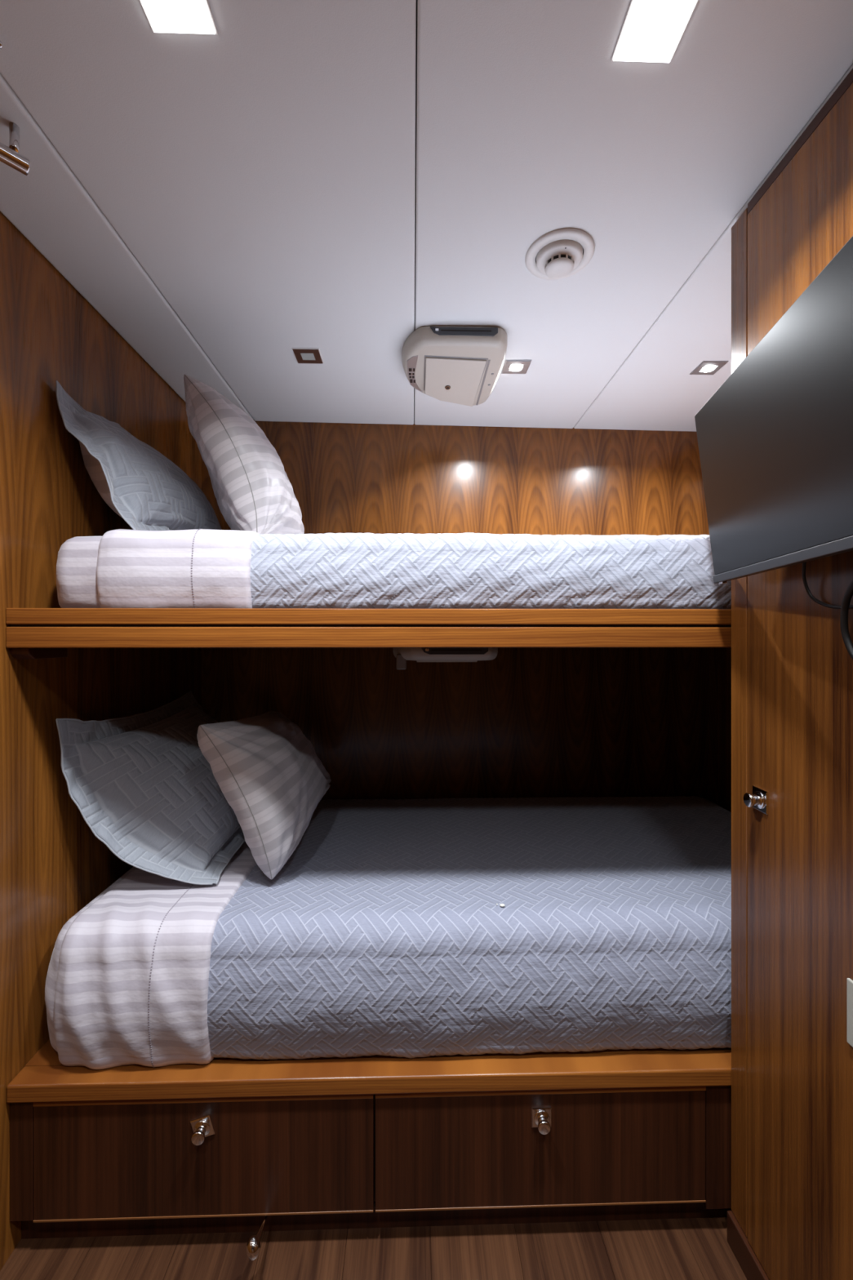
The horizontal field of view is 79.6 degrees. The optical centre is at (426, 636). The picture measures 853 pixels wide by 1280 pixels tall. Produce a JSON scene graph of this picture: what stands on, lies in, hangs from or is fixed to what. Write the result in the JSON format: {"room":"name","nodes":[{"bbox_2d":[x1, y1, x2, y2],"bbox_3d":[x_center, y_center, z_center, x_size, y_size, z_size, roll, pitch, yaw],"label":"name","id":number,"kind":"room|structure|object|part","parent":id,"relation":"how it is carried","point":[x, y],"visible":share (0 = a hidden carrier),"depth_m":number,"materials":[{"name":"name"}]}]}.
{"room":"ship cabin","nodes":[
{"label":"ship cabin","id":0,"kind":"room"},
{"bbox_2d":[0,211,201,1270],"bbox_3d":[-0.915,0.213,0.451,0.030,2.305,3.650,0,0,-2],"label":"wall","id":1,"kind":"structure","parent":0,"point":[53,865],"depth_m":1.24,"materials":[{"name":"brown wood"}]},
{"bbox_2d":[0,1217,747,1279],"bbox_3d":[-0.044,1.395,-0.026,1.727,0.060,2.650,0,0,-2],"label":"floor","id":2,"kind":"structure","parent":0,"point":[686,1248],"depth_m":1.13,"materials":[{"name":"brown wood"}]},
{"bbox_2d":[6,1038,731,1239],"bbox_3d":[0.219,1.172,1.738,2.306,0.386,1.220,0,0,-2],"label":"base drawers","id":3,"kind":"object","parent":2,"relation":"on","point":[223,1144],"visible":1,"depth_m":1.15,"materials":[{"name":"brown wood"}]},
{"bbox_3d":[-0.893,1.157,1.137,0.050,0.260,0.019,0,0,-2],"label":"filler panel","id":4,"kind":"part","parent":3,"relation":"part of","materials":[{"name":"brown wood"}]},
{"bbox_2d":[44,866,135,1052],"bbox_3d":[0.158,0.827,1.671,2.148,0.308,1.004,0,0,-2],"label":"mattress","id":5,"kind":"object","parent":3,"relation":"on","point":[51,976],"visible":0.14,"depth_m":1.18,"materials":[{"name":"white fabric"}]},
{"bbox_2d":[53,840,256,1069],"bbox_3d":[-0.675,0.815,1.629,0.342,0.327,1.010,0,0,-2],"label":"sheet","id":6,"kind":"object","parent":5,"relation":"on","point":[131,988],"visible":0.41,"depth_m":1.15,"materials":[{"name":"white fabric"}]},
{"bbox_2d":[55,690,244,884],"bbox_3d":[-0.718,0.422,1.570,0.358,0.458,0.703,0,0,-2],"label":"pillow","id":7,"kind":"object","parent":6,"relation":"on","point":[144,785],"visible":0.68,"depth_m":1.38,"materials":[{"name":"grey fabric"}]},
{"bbox_2d":[207,795,731,1059],"bbox_3d":[0.346,0.820,1.662,1.767,0.316,0.998,0,0,-2],"label":"quilt","id":8,"kind":"object","parent":5,"relation":"on","point":[384,931],"visible":0.86,"depth_m":1.20,"materials":[{"name":"fabric"}]},
{"bbox_2d":[196,711,331,879],"bbox_3d":[-0.470,0.431,1.587,0.283,0.419,0.602,0,0,-2],"label":"pillow","id":9,"kind":"object","parent":8,"relation":"on","point":[273,778],"visible":1,"depth_m":1.34,"materials":[{"name":"grey fabric"}]},
{"bbox_3d":[-0.496,1.089,1.123,0.055,0.055,0.029,0,0,-2],"label":"drawer knob","id":10,"kind":"part","parent":3,"relation":"part of","materials":[{"name":"silver metal"}]},
{"bbox_3d":[-0.493,1.157,1.147,0.747,0.260,0.020,0,0,-2],"label":"drawer","id":11,"kind":"part","parent":3,"relation":"part of","materials":[{"name":"brown wood"}]},
{"bbox_2d":[246,1215,268,1260],"bbox_3d":[-0.362,1.282,1.112,0.029,0.053,0.122,0,0,-2],"label":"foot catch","id":12,"kind":"object","parent":3,"relation":"hanging from","point":[253,1246],"visible":0.87,"depth_m":1.06,"materials":[{"name":"silver metal"}]},
{"bbox_3d":[0.261,1.157,1.167,0.752,0.260,0.020,0,0,-2],"label":"drawer","id":13,"kind":"part","parent":3,"relation":"part of","materials":[{"name":"brown wood"}]},
{"bbox_3d":[0.260,1.085,1.143,0.044,0.044,0.029,0,0,-2],"label":"drawer knob","id":14,"kind":"part","parent":3,"relation":"part of","materials":[{"name":"silver metal"}]},
{"bbox_3d":[1.013,1.166,1.188,0.749,0.282,0.019,0,0,-2],"label":"filler panel","id":15,"kind":"part","parent":3,"relation":"part of","materials":[{"name":"brown wood"}]},
{"bbox_2d":[727,1210,769,1279],"bbox_3d":[0.727,1.331,-0.086,0.030,0.069,2.489,0,0,-2],"label":"baseboard","id":16,"kind":"structure","parent":2,"relation":"on","point":[752,1268],"depth_m":1.10,"materials":[{"name":"brown wood"}]},
{"bbox_2d":[731,68,852,1279],"bbox_3d":[1.071,0.217,-0.077,0.762,2.295,2.489,0,0,-2],"label":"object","id":17,"kind":"object","parent":2,"relation":"on","point":[792,664],"visible":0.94,"depth_m":0.96,"materials":[{"name":"brown wood"}]},
{"bbox_3d":[0.674,0.336,1.054,0.029,0.046,0.046,0,0,-2],"label":"door knob","id":18,"kind":"part","parent":17,"relation":"part of","materials":[{"name":"silver metal"}]},
{"bbox_2d":[694,235,852,584],"bbox_3d":[0.622,-0.300,0.805,0.161,0.374,0.620,0,0,8],"label":"television","id":19,"kind":"object","parent":17,"relation":"attached to","point":[775,438],"visible":1,"depth_m":0.79,"materials":[{"name":"black plastic"}]},
{"bbox_3d":[0.710,-0.604,0.629,0.020,0.603,0.940,0,0,-2],"label":"panel","id":20,"kind":"part","parent":17,"relation":"part of","materials":[{"name":"brown wood"}]},
{"bbox_3d":[0.732,-0.918,-0.115,0.020,0.023,2.431,0,0,-2],"label":"rail","id":21,"kind":"part","parent":17,"relation":"part of","materials":[{"name":"brown wood"}]},
{"bbox_3d":[0.706,0.497,0.809,0.020,1.593,0.580,0,0,-2],"label":"door","id":22,"kind":"part","parent":17,"relation":"part of","materials":[{"name":"brown wood"}]},
{"bbox_2d":[801,561,852,608],"bbox_3d":[0.687,-0.121,0.851,0.026,0.150,0.133,0,0,-14],"label":"power cable","id":23,"kind":"object","parent":17,"relation":"attached to","point":[804,564],"visible":0.74,"depth_m":0.90,"materials":[{"name":"rubber"}]},
{"bbox_2d":[840,580,852,659],"bbox_3d":[0.668,-0.029,0.767,0.048,0.190,0.141,0,0,-2],"label":"power cable","id":24,"kind":"object","parent":17,"relation":"attached to","point":[848,595],"visible":1,"depth_m":0.83,"materials":[{"name":"rubber"}]},
{"bbox_2d":[846,977,852,1047],"bbox_3d":[0.693,0.612,0.800,0.006,0.106,0.080,0,0,-2],"label":"wall plate","id":25,"kind":"object","parent":17,"relation":"attached to","point":[849,981],"visible":1,"depth_m":0.83,"materials":[{"name":"white plastic"}]},
{"bbox_2d":[0,0,852,431],"bbox_3d":[0.252,-0.955,0.517,2.368,0.090,3.720,0,0,-2],"label":"ceiling","id":26,"kind":"structure","parent":0,"point":[345,180],"depth_m":1.03,"materials":[{"name":"paint"}]},
{"bbox_2d":[0,122,30,175],"bbox_3d":[-0.785,-0.876,0.858,0.027,0.074,0.190,0,0,40],"label":"grab rail","id":27,"kind":"object","parent":26,"relation":"attached to","point":[11,156],"visible":1,"depth_m":0.91,"materials":[{"name":"silver metal"}]},
{"bbox_3d":[-0.737,-0.883,0.915,0.015,0.060,0.015,0,0,-2],"label":"stem","id":28,"kind":"part","parent":27,"relation":"part of","materials":[{"name":"silver metal"}]},
{"bbox_3d":[-0.791,-0.921,0.399,0.214,0.021,3.540,0,0,-2],"label":"panel","id":29,"kind":"part","parent":26,"relation":"part of","materials":[{"name":"paint"}]},
{"bbox_2d":[139,0,217,35],"bbox_3d":[-0.364,-0.917,0.706,0.098,0.007,0.146,0,0,-2],"label":"recessed light","id":30,"kind":"object","parent":26,"relation":"in","point":[163,16],"visible":1,"depth_m":0.75,"materials":[{"name":"white plastic"}]},
{"bbox_3d":[-0.345,-0.928,0.435,0.676,0.029,3.589,0,0,-2],"label":"panel","id":31,"kind":"part","parent":26,"relation":"part of","materials":[{"name":"paint"}]},
{"bbox_2d":[291,347,324,364],"bbox_3d":[-0.387,-0.917,1.673,0.088,0.006,0.088,0,0,-2],"label":"recessed light","id":32,"kind":"object","parent":26,"relation":"in","point":[302,355],"visible":1,"depth_m":1.67,"materials":[{"name":"white plastic"}]},
{"bbox_2d":[401,326,506,406],"bbox_3d":[0.084,-0.892,1.740,0.333,0.068,0.442,0,0,-2],"label":"vent unit","id":33,"kind":"object","parent":26,"relation":"attached to","point":[459,365],"visible":1,"depth_m":1.62,"materials":[{"name":"beige plastic"}]},
{"bbox_3d":[0.090,-0.867,1.755,0.192,0.018,0.304,0,0,-2],"label":"screen lid","id":34,"kind":"part","parent":33,"relation":"part of","materials":[{"name":"white plastic"}]},
{"bbox_2d":[501,360,531,373],"bbox_3d":[0.309,-0.927,1.764,0.088,0.010,0.088,0,0,-2],"label":"recessed light","id":35,"kind":"object","parent":26,"relation":"in","point":[510,366],"visible":1,"depth_m":1.75,"materials":[{"name":"silver metal"}]},
{"bbox_2d":[524,227,595,279],"bbox_3d":[0.324,-0.911,1.247,0.164,0.042,0.164,0,0,-2],"label":"smoke detector","id":36,"kind":"object","parent":26,"relation":"attached to","point":[561,254],"visible":1,"depth_m":1.22,"materials":[{"name":"white plastic"}]},
{"bbox_2d":[548,254,571,262],"bbox_3d":[0.324,-0.904,1.247,0.067,0.014,0.067,0,0,-2],"label":"grille","id":37,"kind":"object","parent":36,"relation":"attached to","point":[552,258],"depth_m":1.22,"materials":[{"name":"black plastic"}]},
{"bbox_3d":[0.352,-0.940,0.480,0.715,0.030,3.641,0,0,-2],"label":"panel","id":38,"kind":"part","parent":26,"relation":"part of","materials":[{"name":"paint"}]},
{"bbox_2d":[610,0,698,62],"bbox_3d":[0.348,-0.929,0.755,0.098,0.007,0.146,0,0,-2],"label":"recessed light","id":39,"kind":"object","parent":26,"relation":"in","point":[651,31],"visible":1,"depth_m":0.78,"materials":[{"name":"white plastic"}]},
{"bbox_2d":[689,360,728,374],"bbox_3d":[0.987,-0.939,1.792,0.088,0.010,0.088,0,0,-2],"label":"recessed light","id":40,"kind":"object","parent":26,"relation":"in","point":[705,367],"visible":1,"depth_m":1.78,"materials":[{"name":"silver metal"}]},
{"bbox_3d":[1.058,-0.952,0.524,0.694,0.030,3.691,0,0,-2],"label":"panel","id":41,"kind":"part","parent":26,"relation":"part of","materials":[{"name":"paint"}]},
{"bbox_2d":[201,418,718,804],"bbox_3d":[0.204,0.193,2.287,2.377,2.345,0.042,0,0,-6],"label":"wall","id":42,"kind":"structure","parent":0,"point":[522,722],"depth_m":2.27,"materials":[{"name":"brown wood"}]},
{"bbox_2d":[5,608,731,658],"bbox_3d":[0.219,-0.006,1.747,2.306,0.113,1.201,0,0,-2],"label":"bunk","id":43,"kind":"object","parent":42,"relation":"attached to","point":[32,633],"visible":0.99,"depth_m":1.14,"materials":[{"name":"brown wood"}]},
{"bbox_2d":[55,536,102,608],"bbox_3d":[0.171,-0.146,1.679,2.119,0.188,0.976,0,0,-2],"label":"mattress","id":44,"kind":"object","parent":43,"relation":"on","point":[77,558],"visible":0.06,"depth_m":1.17,"materials":[{"name":"white fabric"}]},
{"bbox_2d":[96,528,257,608],"bbox_3d":[-0.595,-0.155,1.641,0.360,0.204,0.976,0,0,-2],"label":"sheet","id":45,"kind":"object","parent":44,"relation":"on","point":[195,568],"visible":0.64,"depth_m":1.16,"materials":[{"name":"white fabric"}]},
{"bbox_2d":[55,380,221,530],"bbox_3d":[-0.806,-0.441,1.581,0.229,0.372,0.660,0,0,-2],"label":"pillow","id":46,"kind":"object","parent":45,"relation":"on","point":[143,486],"visible":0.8,"depth_m":1.34,"materials":[{"name":"grey fabric"}]},
{"bbox_2d":[183,374,304,534],"bbox_3d":[-0.556,-0.475,1.645,0.309,0.427,0.602,0,0,-2],"label":"pillow","id":47,"kind":"object","parent":45,"relation":"on","point":[253,491],"visible":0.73,"depth_m":1.36,"materials":[{"name":"grey fabric"}]},
{"bbox_2d":[249,532,731,608],"bbox_3d":[0.390,-0.152,1.670,1.673,0.198,0.971,0,0,-2],"label":"quilt","id":48,"kind":"object","parent":44,"relation":"on","point":[468,570],"visible":0.83,"depth_m":1.19,"materials":[{"name":"fabric"}]},
{"bbox_3d":[0.235,0.001,1.162,2.306,0.046,0.030,0,0,-2],"label":"rail","id":49,"kind":"part","parent":43,"relation":"part of","materials":[{"name":"brown wood"}]},
{"bbox_3d":[0.235,-0.045,1.162,2.306,0.035,0.030,0,0,-2],"label":"rail","id":50,"kind":"part","parent":43,"relation":"part of","materials":[{"name":"brown wood"}]},
{"bbox_2d":[392,647,497,669],"bbox_3d":[0.055,0.061,1.739,0.333,0.078,0.442,0,0,-2],"label":"monitor","id":51,"kind":"object","parent":43,"relation":"attached to","point":[402,655],"visible":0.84,"depth_m":1.53,"materials":[{"name":"beige plastic"}]},
{"bbox_3d":[0.061,0.082,1.754,0.192,0.018,0.304,0,0,-2],"label":"screen lid","id":52,"kind":"part","parent":51,"relation":"part of","materials":[{"name":"grey plastic"}]},
{"bbox_2d":[718,647,731,812],"bbox_3d":[1.390,0.193,1.709,0.030,2.345,1.342,0,0,-2],"label":"wall","id":53,"kind":"structure","parent":0,"point":[724,653],"depth_m":2.33,"materials":[{"name":"brown wood"}]}
]}

